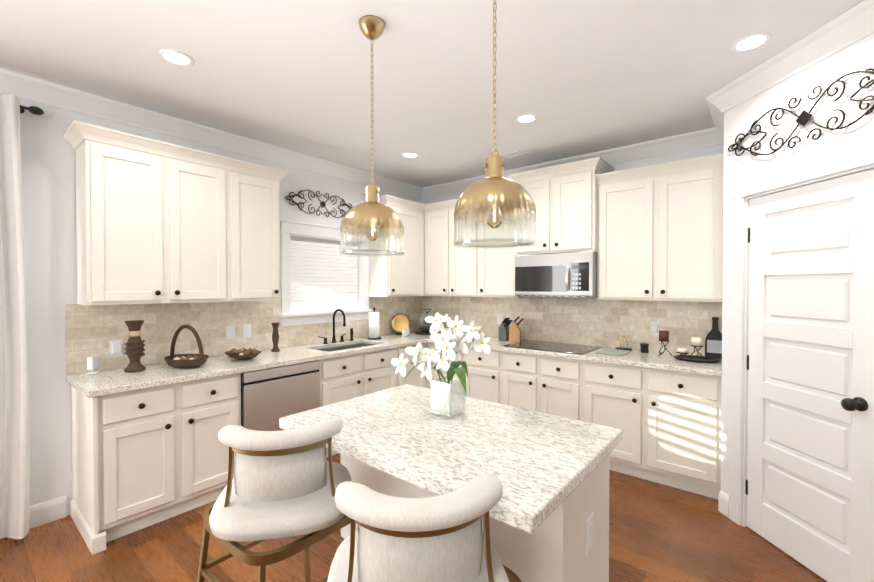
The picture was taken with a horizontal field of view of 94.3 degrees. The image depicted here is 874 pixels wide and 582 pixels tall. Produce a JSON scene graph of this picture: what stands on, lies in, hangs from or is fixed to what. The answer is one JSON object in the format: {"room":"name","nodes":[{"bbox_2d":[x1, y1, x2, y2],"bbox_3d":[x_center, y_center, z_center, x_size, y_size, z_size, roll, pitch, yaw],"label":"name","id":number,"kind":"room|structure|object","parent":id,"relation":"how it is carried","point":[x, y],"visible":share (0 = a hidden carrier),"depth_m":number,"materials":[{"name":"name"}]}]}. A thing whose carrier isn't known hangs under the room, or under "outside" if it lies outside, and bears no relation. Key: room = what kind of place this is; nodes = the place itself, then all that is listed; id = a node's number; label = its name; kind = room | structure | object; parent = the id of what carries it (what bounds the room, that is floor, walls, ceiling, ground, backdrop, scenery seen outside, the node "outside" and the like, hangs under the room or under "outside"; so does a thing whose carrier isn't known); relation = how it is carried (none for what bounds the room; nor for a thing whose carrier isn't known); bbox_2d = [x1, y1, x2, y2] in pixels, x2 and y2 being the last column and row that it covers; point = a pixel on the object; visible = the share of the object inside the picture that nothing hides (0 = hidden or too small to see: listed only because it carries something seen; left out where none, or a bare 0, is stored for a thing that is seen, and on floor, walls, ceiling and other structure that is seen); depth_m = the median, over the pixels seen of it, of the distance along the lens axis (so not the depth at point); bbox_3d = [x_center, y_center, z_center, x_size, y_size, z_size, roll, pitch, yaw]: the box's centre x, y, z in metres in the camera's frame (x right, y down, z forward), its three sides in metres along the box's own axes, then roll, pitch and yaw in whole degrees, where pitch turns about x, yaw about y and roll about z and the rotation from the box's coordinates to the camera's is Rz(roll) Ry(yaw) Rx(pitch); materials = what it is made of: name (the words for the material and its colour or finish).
{"room":"kitchen","nodes":[
{"label":"kitchen","id":0,"kind":"room"},
{"bbox_2d":[0,453,826,581],"bbox_3d":[-0.062,1.536,0.277,6.900,0.100,7.900,1,1,39],"label":"floor","id":1,"kind":"structure","parent":0,"point":[658,532],"depth_m":2.27,"materials":[{"name":"brown wood"}]},
{"bbox_2d":[70,373,240,554],"bbox_3d":[-1.884,1.018,2.765,0.608,0.876,0.823,1,1,39],"label":"base cabinet","id":2,"kind":"object","parent":1,"relation":"on","point":[143,458],"depth_m":2.49,"materials":[{"name":"white paint"}]},
{"bbox_2d":[66,330,429,397],"bbox_3d":[-1.050,0.638,3.751,0.626,0.220,3.461,1,1,39],"label":"countertop","id":3,"kind":"structure","parent":2,"relation":"on","point":[108,382],"depth_m":2.92,"materials":[{"name":"white stone"}]},
{"bbox_2d":[85,356,100,373],"bbox_3d":[-2.253,0.484,2.653,0.060,0.110,0.080,0,1,-16],"label":"camera","id":4,"kind":"object","parent":3,"relation":"on","point":[92,363],"visible":1,"depth_m":2.63,"materials":[{"name":"white plastic"}]},
{"bbox_2d":[124,320,145,372],"bbox_3d":[-2.041,0.370,2.736,0.120,0.338,0.120,1,1,39],"label":"candlestick","id":5,"kind":"object","parent":3,"relation":"on","point":[134,348],"visible":1,"depth_m":2.71,"materials":[{"name":"brown wood"}]},
{"bbox_2d":[164,325,208,367],"bbox_3d":[-1.786,0.386,2.889,0.348,0.294,0.250,1,1,39],"label":"wicker basket","id":6,"kind":"object","parent":3,"relation":"on","point":[186,360],"visible":1,"depth_m":2.84,"materials":[{"name":"brown wicker"}]},
{"bbox_2d":[225,348,260,359],"bbox_3d":[-1.531,0.490,3.199,0.340,0.082,0.245,1,1,39],"label":"bowl","id":7,"kind":"object","parent":3,"relation":"on","point":[243,354],"visible":1,"depth_m":3.13,"materials":[{"name":"brown wicker"}]},
{"bbox_2d":[271,322,279,351],"bbox_3d":[-1.417,0.404,3.557,0.076,0.250,0.076,1,1,39],"label":"candlestick","id":8,"kind":"object","parent":3,"relation":"on","point":[275,334],"visible":1,"depth_m":3.54,"materials":[{"name":"brown wood"}]},
{"bbox_2d":[318,309,353,343],"bbox_3d":[-0.964,0.349,4.074,0.220,0.346,0.400,1,1,39],"label":"bronze faucet","id":9,"kind":"object","parent":3,"relation":"on","point":[344,325],"visible":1,"depth_m":4.08,"materials":[{"name":"black metal"}]},
{"bbox_2d":[367,307,380,339],"bbox_3d":[-0.681,0.348,4.402,0.150,0.342,0.150,1,1,39],"label":"paper towel holder","id":10,"kind":"object","parent":3,"relation":"on","point":[374,325],"visible":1,"depth_m":4.35,"materials":[{"name":"white paper"}]},
{"bbox_2d":[391,313,410,334],"bbox_3d":[-0.424,0.390,4.829,0.143,0.248,0.216,1,1,39],"label":"decorative plate","id":11,"kind":"object","parent":3,"relation":"on","point":[400,322],"visible":0.88,"depth_m":4.84,"materials":[{"name":"gold metal"}]},
{"bbox_2d":[402,327,409,337],"bbox_3d":[-0.351,0.468,4.584,0.018,0.099,0.300,0,1,11],"label":"word sign","id":12,"kind":"object","parent":3,"relation":"on","point":[405,333],"visible":1,"depth_m":4.58,"materials":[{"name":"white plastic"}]},
{"bbox_2d":[415,308,435,334],"bbox_3d":[-0.113,0.362,4.919,0.320,0.299,0.320,1,1,39],"label":"vase","id":13,"kind":"object","parent":3,"relation":"on","point":[424,326],"visible":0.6,"depth_m":4.84,"materials":[{"name":"black"}]},
{"bbox_2d":[197,418,350,581],"bbox_3d":[-0.562,0.966,1.518,0.531,1.005,0.531,1,1,39],"label":"bar stool","id":14,"kind":"object","parent":1,"relation":"on","point":[283,483],"visible":0.94,"depth_m":1.34,"materials":[{"name":"white fabric"}]},
{"bbox_2d":[241,360,319,430],"bbox_3d":[-1.406,1.013,3.329,0.596,0.872,0.637,1,1,39],"label":"dishwasher","id":15,"kind":"object","parent":1,"relation":"on","point":[270,397],"visible":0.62,"depth_m":3.09,"materials":[{"name":"silver metal"}]},
{"bbox_2d":[319,359,397,456],"bbox_3d":[-0.917,1.109,3.939,0.603,0.665,0.907,1,1,39],"label":"base cabinet","id":16,"kind":"object","parent":1,"relation":"on","point":[339,382],"depth_m":3.66,"materials":[{"name":"white paint"}]},
{"bbox_2d":[358,343,426,387],"bbox_3d":[-0.487,0.998,4.459,0.603,0.876,0.445,1,1,39],"label":"base cabinet","id":17,"kind":"object","parent":1,"relation":"on","point":[386,355],"depth_m":4.14,"materials":[{"name":"white paint"}]},
{"bbox_2d":[320,473,521,581],"bbox_3d":[-0.052,0.971,1.092,0.534,1.005,0.534,1,1,39],"label":"bar stool","id":18,"kind":"object","parent":1,"relation":"on","point":[443,538],"visible":1,"depth_m":0.92,"materials":[{"name":"white fabric"}]},
{"bbox_2d":[427,342,462,392],"bbox_3d":[0.262,0.997,4.528,0.495,0.876,0.604,1,1,39],"label":"base cabinet","id":19,"kind":"object","parent":1,"relation":"on","point":[429,345],"depth_m":4.34,"materials":[{"name":"white paint"}]},
{"bbox_2d":[426,334,721,376],"bbox_3d":[1.104,0.548,3.802,2.624,0.039,0.641,1,1,39],"label":"countertop","id":20,"kind":"structure","parent":19,"relation":"on","point":[651,359],"depth_m":3.25,"materials":[{"name":"white stone"}]},
{"bbox_2d":[499,318,512,340],"bbox_3d":[0.726,0.400,4.276,0.080,0.239,0.133,-1,1,-41],"label":"knife block","id":21,"kind":"object","parent":20,"relation":"on","point":[504,330],"visible":0.98,"depth_m":4.25,"materials":[{"name":"grey"}]},
{"bbox_2d":[509,316,522,341],"bbox_3d":[0.820,0.391,4.182,0.139,0.259,0.090,0,1,19],"label":"knife block","id":22,"kind":"object","parent":20,"relation":"on","point":[514,332],"visible":1,"depth_m":4.15,"materials":[{"name":"brown wood"}]},
{"bbox_2d":[503,340,601,354],"bbox_3d":[1.082,0.523,3.819,0.755,0.007,0.510,1,1,39],"label":"glass cooktop","id":23,"kind":"object","parent":20,"relation":"in","point":[557,347],"visible":1,"depth_m":3.80,"materials":[{"name":"black glass"}]},
{"bbox_2d":[595,348,631,355],"bbox_3d":[1.523,0.526,3.494,0.220,0.007,0.300,1,1,39],"label":"glass cutting board","id":24,"kind":"object","parent":20,"relation":"on","point":[617,352],"visible":1,"depth_m":3.45,"materials":[{"name":"white"}]},
{"bbox_2d":[616,335,631,350],"bbox_3d":[1.677,0.463,3.627,0.137,0.129,0.050,1,1,39],"label":"sculpture","id":25,"kind":"object","parent":20,"relation":"on","point":[623,348],"visible":1,"depth_m":3.62,"materials":[{"name":"black"}]},
{"bbox_2d":[640,343,648,352],"bbox_3d":[1.790,0.490,3.495,0.068,0.077,0.068,1,1,39],"label":"jar","id":26,"kind":"object","parent":20,"relation":"on","point":[644,348],"visible":1,"depth_m":3.47,"materials":[{"name":"black"}]},
{"bbox_2d":[658,331,671,355],"bbox_3d":[1.876,0.431,3.332,0.103,0.203,0.106,1,1,39],"label":"candle holder","id":27,"kind":"object","parent":20,"relation":"on","point":[663,336],"visible":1,"depth_m":3.31,"materials":[{"name":"black metal"}]},
{"bbox_2d":[673,337,719,362],"bbox_3d":[2.006,0.447,3.135,0.310,0.172,0.248,1,1,39],"label":"tray","id":28,"kind":"object","parent":20,"relation":"on","point":[696,342],"visible":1,"depth_m":3.13,"materials":[{"name":"black metal"}]},
{"bbox_2d":[705,317,721,358],"bbox_3d":[2.221,0.372,3.238,0.130,0.322,0.057,1,1,39],"label":"wine bottle","id":29,"kind":"object","parent":20,"relation":"on","point":[713,344],"visible":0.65,"depth_m":3.24,"materials":[{"name":"black glass"}]},
{"bbox_2d":[340,454,608,581],"bbox_3d":[0.109,1.030,1.780,1.133,0.876,0.493,1,1,39],"label":"kitchen island","id":30,"kind":"object","parent":1,"relation":"on","point":[551,547],"visible":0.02,"depth_m":1.38,"materials":[{"name":"white paint"}]},
{"bbox_2d":[279,384,622,533],"bbox_3d":[0.028,0.570,1.676,1.184,0.045,0.795,1,1,39],"label":"island countertop","id":31,"kind":"structure","parent":30,"relation":"on","point":[541,466],"depth_m":1.45,"materials":[{"name":"white stone"}]},
{"bbox_2d":[391,312,490,418],"bbox_3d":[0.041,0.321,1.817,0.462,0.446,0.300,1,1,39],"label":"vase","id":32,"kind":"object","parent":31,"relation":"on","point":[449,344],"visible":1,"depth_m":1.76,"materials":[{"name":"clear glass"}]},
{"bbox_2d":[586,513,593,554],"bbox_3d":[0.537,0.852,1.421,0.008,0.116,0.072,1,1,39],"label":"outlet","id":33,"kind":"object","parent":30,"relation":"attached to","point":[589,533],"visible":1,"depth_m":1.41,"materials":[{"name":"white plastic"}]},
{"bbox_2d":[463,348,502,403],"bbox_3d":[0.625,1.000,4.229,0.445,0.876,0.604,1,1,39],"label":"base cabinet","id":34,"kind":"object","parent":1,"relation":"on","point":[485,371],"depth_m":3.97,"materials":[{"name":"white paint"}]},
{"bbox_2d":[503,351,582,420],"bbox_3d":[1.094,1.005,3.843,0.770,0.876,0.604,1,1,39],"label":"base cabinet","id":35,"kind":"object","parent":1,"relation":"on","point":[544,384],"depth_m":3.57,"materials":[{"name":"white paint"}]},
{"bbox_2d":[583,361,721,498],"bbox_3d":[1.759,1.012,3.295,0.954,0.876,0.604,1,1,39],"label":"base cabinet","id":36,"kind":"object","parent":1,"relation":"on","point":[667,423],"depth_m":3.00,"materials":[{"name":"white paint"}]},
{"bbox_2d":[0,0,863,187],"bbox_3d":[-0.062,-1.304,0.243,6.900,0.100,7.900,1,1,39],"label":"ceiling","id":37,"kind":"structure","parent":0,"point":[578,77],"depth_m":2.31,"materials":[{"name":"white paint"}]},
{"bbox_2d":[158,49,193,66],"bbox_3d":[-1.426,-1.273,2.219,0.164,0.008,0.164,1,1,39],"label":"recessed light","id":38,"kind":"object","parent":37,"relation":"in","point":[175,57],"visible":1,"depth_m":2.21,"materials":[{"name":"white paint"}]},
{"bbox_2d":[339,15,404,256],"bbox_3d":[-0.310,-0.724,1.938,0.308,1.099,0.308,1,1,39],"label":"pendant light","id":39,"kind":"object","parent":37,"relation":"hanging from","point":[372,218],"visible":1,"depth_m":1.88,"materials":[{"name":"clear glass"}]},
{"bbox_2d":[402,152,418,157],"bbox_3d":[-0.254,-1.293,3.868,0.164,0.008,0.164,1,1,39],"label":"recessed light","id":40,"kind":"object","parent":37,"relation":"in","point":[410,155],"visible":1,"depth_m":3.87,"materials":[{"name":"white paint"}]},
{"bbox_2d":[453,0,536,248],"bbox_3d":[0.214,-0.719,1.506,0.308,1.099,0.308,1,1,39],"label":"pendant light","id":41,"kind":"object","parent":37,"relation":"hanging from","point":[495,198],"visible":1,"depth_m":1.44,"materials":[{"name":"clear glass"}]},
{"bbox_2d":[502,146,542,157],"bbox_3d":[0.794,-1.288,3.782,0.340,0.053,0.160,1,1,39],"label":"ceiling vent","id":42,"kind":"object","parent":37,"relation":"in","point":[524,151],"visible":0.94,"depth_m":3.77,"materials":[{"name":"white paint"}]},
{"bbox_2d":[515,114,537,123],"bbox_3d":[0.667,-1.283,3.026,0.164,0.008,0.164,1,1,39],"label":"recessed light","id":43,"kind":"object","parent":37,"relation":"in","point":[525,118],"visible":1,"depth_m":3.02,"materials":[{"name":"white paint"}]},
{"bbox_2d":[731,33,771,52],"bbox_3d":[1.611,-1.271,2.080,0.164,0.008,0.164,1,1,39],"label":"recessed light","id":44,"kind":"object","parent":37,"relation":"in","point":[750,42],"visible":1,"depth_m":2.08,"materials":[{"name":"white paint"}]},
{"bbox_2d":[0,33,873,515],"bbox_3d":[-0.062,0.116,0.260,6.900,2.740,7.900,1,1,39],"label":"wall","id":45,"kind":"structure","parent":0,"point":[48,187],"depth_m":2.55,"materials":[{"name":"white paint"}]},
{"bbox_2d":[20,105,43,114],"bbox_3d":[-3.200,-1.085,1.559,0.081,0.048,2.435,1,1,39],"label":"curtain rod","id":46,"kind":"object","parent":45,"relation":"attached to","point":[35,110],"visible":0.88,"depth_m":2.44,"materials":[{"name":"black metal"}]},
{"bbox_2d":[0,94,29,538],"bbox_3d":[-2.704,0.161,2.032,0.109,2.548,0.920,1,1,39],"label":"curtain","id":47,"kind":"object","parent":46,"relation":"hanging from","point":[14,463],"visible":1,"depth_m":2.34,"materials":[{"name":"fabric"}]},
{"bbox_2d":[71,123,230,304],"bbox_3d":[-1.968,-0.459,2.862,0.320,1.083,0.828,1,1,39],"label":"upper cabinet","id":48,"kind":"object","parent":45,"relation":"attached to","point":[157,221],"depth_m":2.69,"materials":[{"name":"white paint"}]},
{"bbox_2d":[65,296,420,374],"bbox_3d":[-1.292,0.298,3.952,0.008,0.455,3.470,1,1,39],"label":"tile backsplash","id":49,"kind":"structure","parent":45,"relation":"attached to","point":[92,330],"depth_m":3.20,"materials":[{"name":"tile"}]},
{"bbox_2d":[110,339,122,356],"bbox_3d":[-2.217,0.396,2.804,0.024,0.115,0.072,1,1,39],"label":"electrical outlet cover","id":50,"kind":"object","parent":49,"relation":"attached to","point":[116,347],"visible":1,"depth_m":2.80,"materials":[{"name":"white plastic"}]},
{"bbox_2d":[226,325,234,339],"bbox_3d":[-1.734,0.348,3.403,0.008,0.115,0.072,1,1,39],"label":"electrical outlet","id":51,"kind":"object","parent":49,"relation":"attached to","point":[230,332],"visible":1,"depth_m":3.40,"materials":[{"name":"white plastic"}]},
{"bbox_2d":[243,324,250,337],"bbox_3d":[-1.645,0.347,3.511,0.008,0.115,0.072,1,1,39],"label":"electrical outlet","id":52,"kind":"object","parent":49,"relation":"attached to","point":[246,330],"visible":1,"depth_m":3.51,"materials":[{"name":"white plastic"}]},
{"bbox_2d":[231,158,282,300],"bbox_3d":[-1.569,-0.465,3.346,0.320,1.083,0.428,1,1,39],"label":"upper cabinet","id":53,"kind":"object","parent":45,"relation":"attached to","point":[255,188],"depth_m":3.24,"materials":[{"name":"white paint"}]},
{"bbox_2d":[285,190,351,217],"bbox_3d":[-1.150,-0.875,4.087,0.010,0.248,0.828,1,1,39],"label":"art","id":54,"kind":"object","parent":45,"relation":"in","point":[322,204],"depth_m":4.04,"materials":[{"name":"black metal"}]},
{"bbox_2d":[279,219,371,325],"bbox_3d":[-1.154,-0.171,4.199,0.200,0.990,1.095,1,1,39],"label":"window","id":55,"kind":"structure","parent":45,"relation":"in","point":[290,230],"depth_m":4.03,"materials":[{"name":"white paint"}]},
{"bbox_2d":[291,240,357,310],"bbox_3d":[-1.152,-0.153,4.198,0.035,0.681,0.835,1,1,39],"label":"window blinds","id":56,"kind":"object","parent":55,"relation":"attached to","point":[324,275],"visible":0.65,"depth_m":4.16,"materials":[{"name":"white plastic"}]},
{"bbox_2d":[29,491,728,528],"bbox_3d":[-0.286,1.421,0.004,6.600,0.134,6.895,1,1,39],"label":"baseboard","id":57,"kind":"structure","parent":45,"relation":"attached to","point":[45,512],"depth_m":2.57,"materials":[{"name":"white paint"}]},
{"bbox_2d":[369,195,423,296],"bbox_3d":[-0.429,-0.481,4.680,0.382,1.083,0.613,1,1,39],"label":"upper cabinet","id":58,"kind":"object","parent":45,"relation":"attached to","point":[393,275],"depth_m":4.55,"materials":[{"name":"white paint"}]},
{"bbox_2d":[0,0,873,198],"bbox_3d":[-0.062,-1.196,0.244,6.600,0.114,7.600,1,1,39],"label":"crown molding","id":59,"kind":"structure","parent":45,"relation":"attached to","point":[851,26],"depth_m":2.81,"materials":[{"name":"white paint"}]},
{"bbox_2d":[424,198,479,296],"bbox_3d":[0.221,-0.481,4.684,0.780,1.083,0.382,1,1,39],"label":"upper cabinet","id":60,"kind":"object","parent":45,"relation":"attached to","point":[432,261],"depth_m":4.61,"materials":[{"name":"white paint"}]},
{"bbox_2d":[480,222,525,297],"bbox_3d":[0.723,-0.477,4.310,0.470,1.083,0.320,1,1,39],"label":"upper cabinet","id":61,"kind":"object","parent":45,"relation":"attached to","point":[497,266],"depth_m":4.20,"materials":[{"name":"white paint"}]},
{"bbox_2d":[507,157,614,254],"bbox_3d":[1.168,-0.745,3.872,0.888,0.784,0.434,1,1,39],"label":"upper cabinet","id":62,"kind":"object","parent":45,"relation":"attached to","point":[564,197],"visible":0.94,"depth_m":3.67,"materials":[{"name":"white paint"}]},
{"bbox_2d":[515,251,596,297],"bbox_3d":[1.168,-0.147,3.879,0.762,0.405,0.434,1,1,39],"label":"over-the-range microwave","id":63,"kind":"object","parent":62,"relation":"attached to","point":[572,274],"visible":0.96,"depth_m":3.70,"materials":[{"name":"silver metal"}]},
{"bbox_2d":[421,296,721,355],"bbox_3d":[1.077,0.294,4.243,3.235,0.455,0.008,1,1,39],"label":"tile backsplash","id":64,"kind":"structure","parent":45,"relation":"attached to","point":[581,321],"depth_m":3.90,"materials":[{"name":"tile"}]},
{"bbox_2d":[497,314,502,323],"bbox_3d":[0.703,0.315,4.540,0.072,0.115,0.008,1,1,39],"label":"electrical outlet","id":65,"kind":"object","parent":64,"relation":"attached to","point":[499,318],"visible":0.88,"depth_m":4.54,"materials":[{"name":"white plastic"}]},
{"bbox_2d":[650,322,658,334],"bbox_3d":[1.901,0.327,3.542,0.072,0.115,0.024,1,1,39],"label":"electrical outlet","id":66,"kind":"object","parent":64,"relation":"attached to","point":[654,328],"visible":0.9,"depth_m":3.54,"materials":[{"name":"white plastic"}]},
{"bbox_2d":[595,153,723,301],"bbox_3d":[1.844,-0.465,3.361,0.928,1.083,0.360,1,1,39],"label":"upper cabinet","id":67,"kind":"object","parent":45,"relation":"attached to","point":[660,232],"visible":0.98,"depth_m":3.22,"materials":[{"name":"white paint"}]},
{"bbox_2d":[729,145,873,526],"bbox_3d":[1.980,0.403,2.156,0.140,2.120,0.881,0,1,-6],"label":"door frame","id":68,"kind":"structure","parent":45,"relation":"attached to","point":[804,175],"depth_m":2.50,"materials":[{"name":"white paint"}]},
{"bbox_2d":[745,169,873,581],"bbox_3d":[1.952,0.449,2.149,0.510,2.012,0.524,1,1,39],"label":"pantry door","id":69,"kind":"structure","parent":45,"relation":"in","point":[810,445],"depth_m":2.10,"materials":[{"name":"white paint"}]},
{"bbox_2d":[728,68,873,155],"bbox_3d":[1.914,-0.901,2.114,0.010,0.270,0.978,0,1,-5],"label":"wall art","id":70,"kind":"object","parent":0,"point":[804,117],"depth_m":2.09,"materials":[{"name":"black metal"}]}
]}

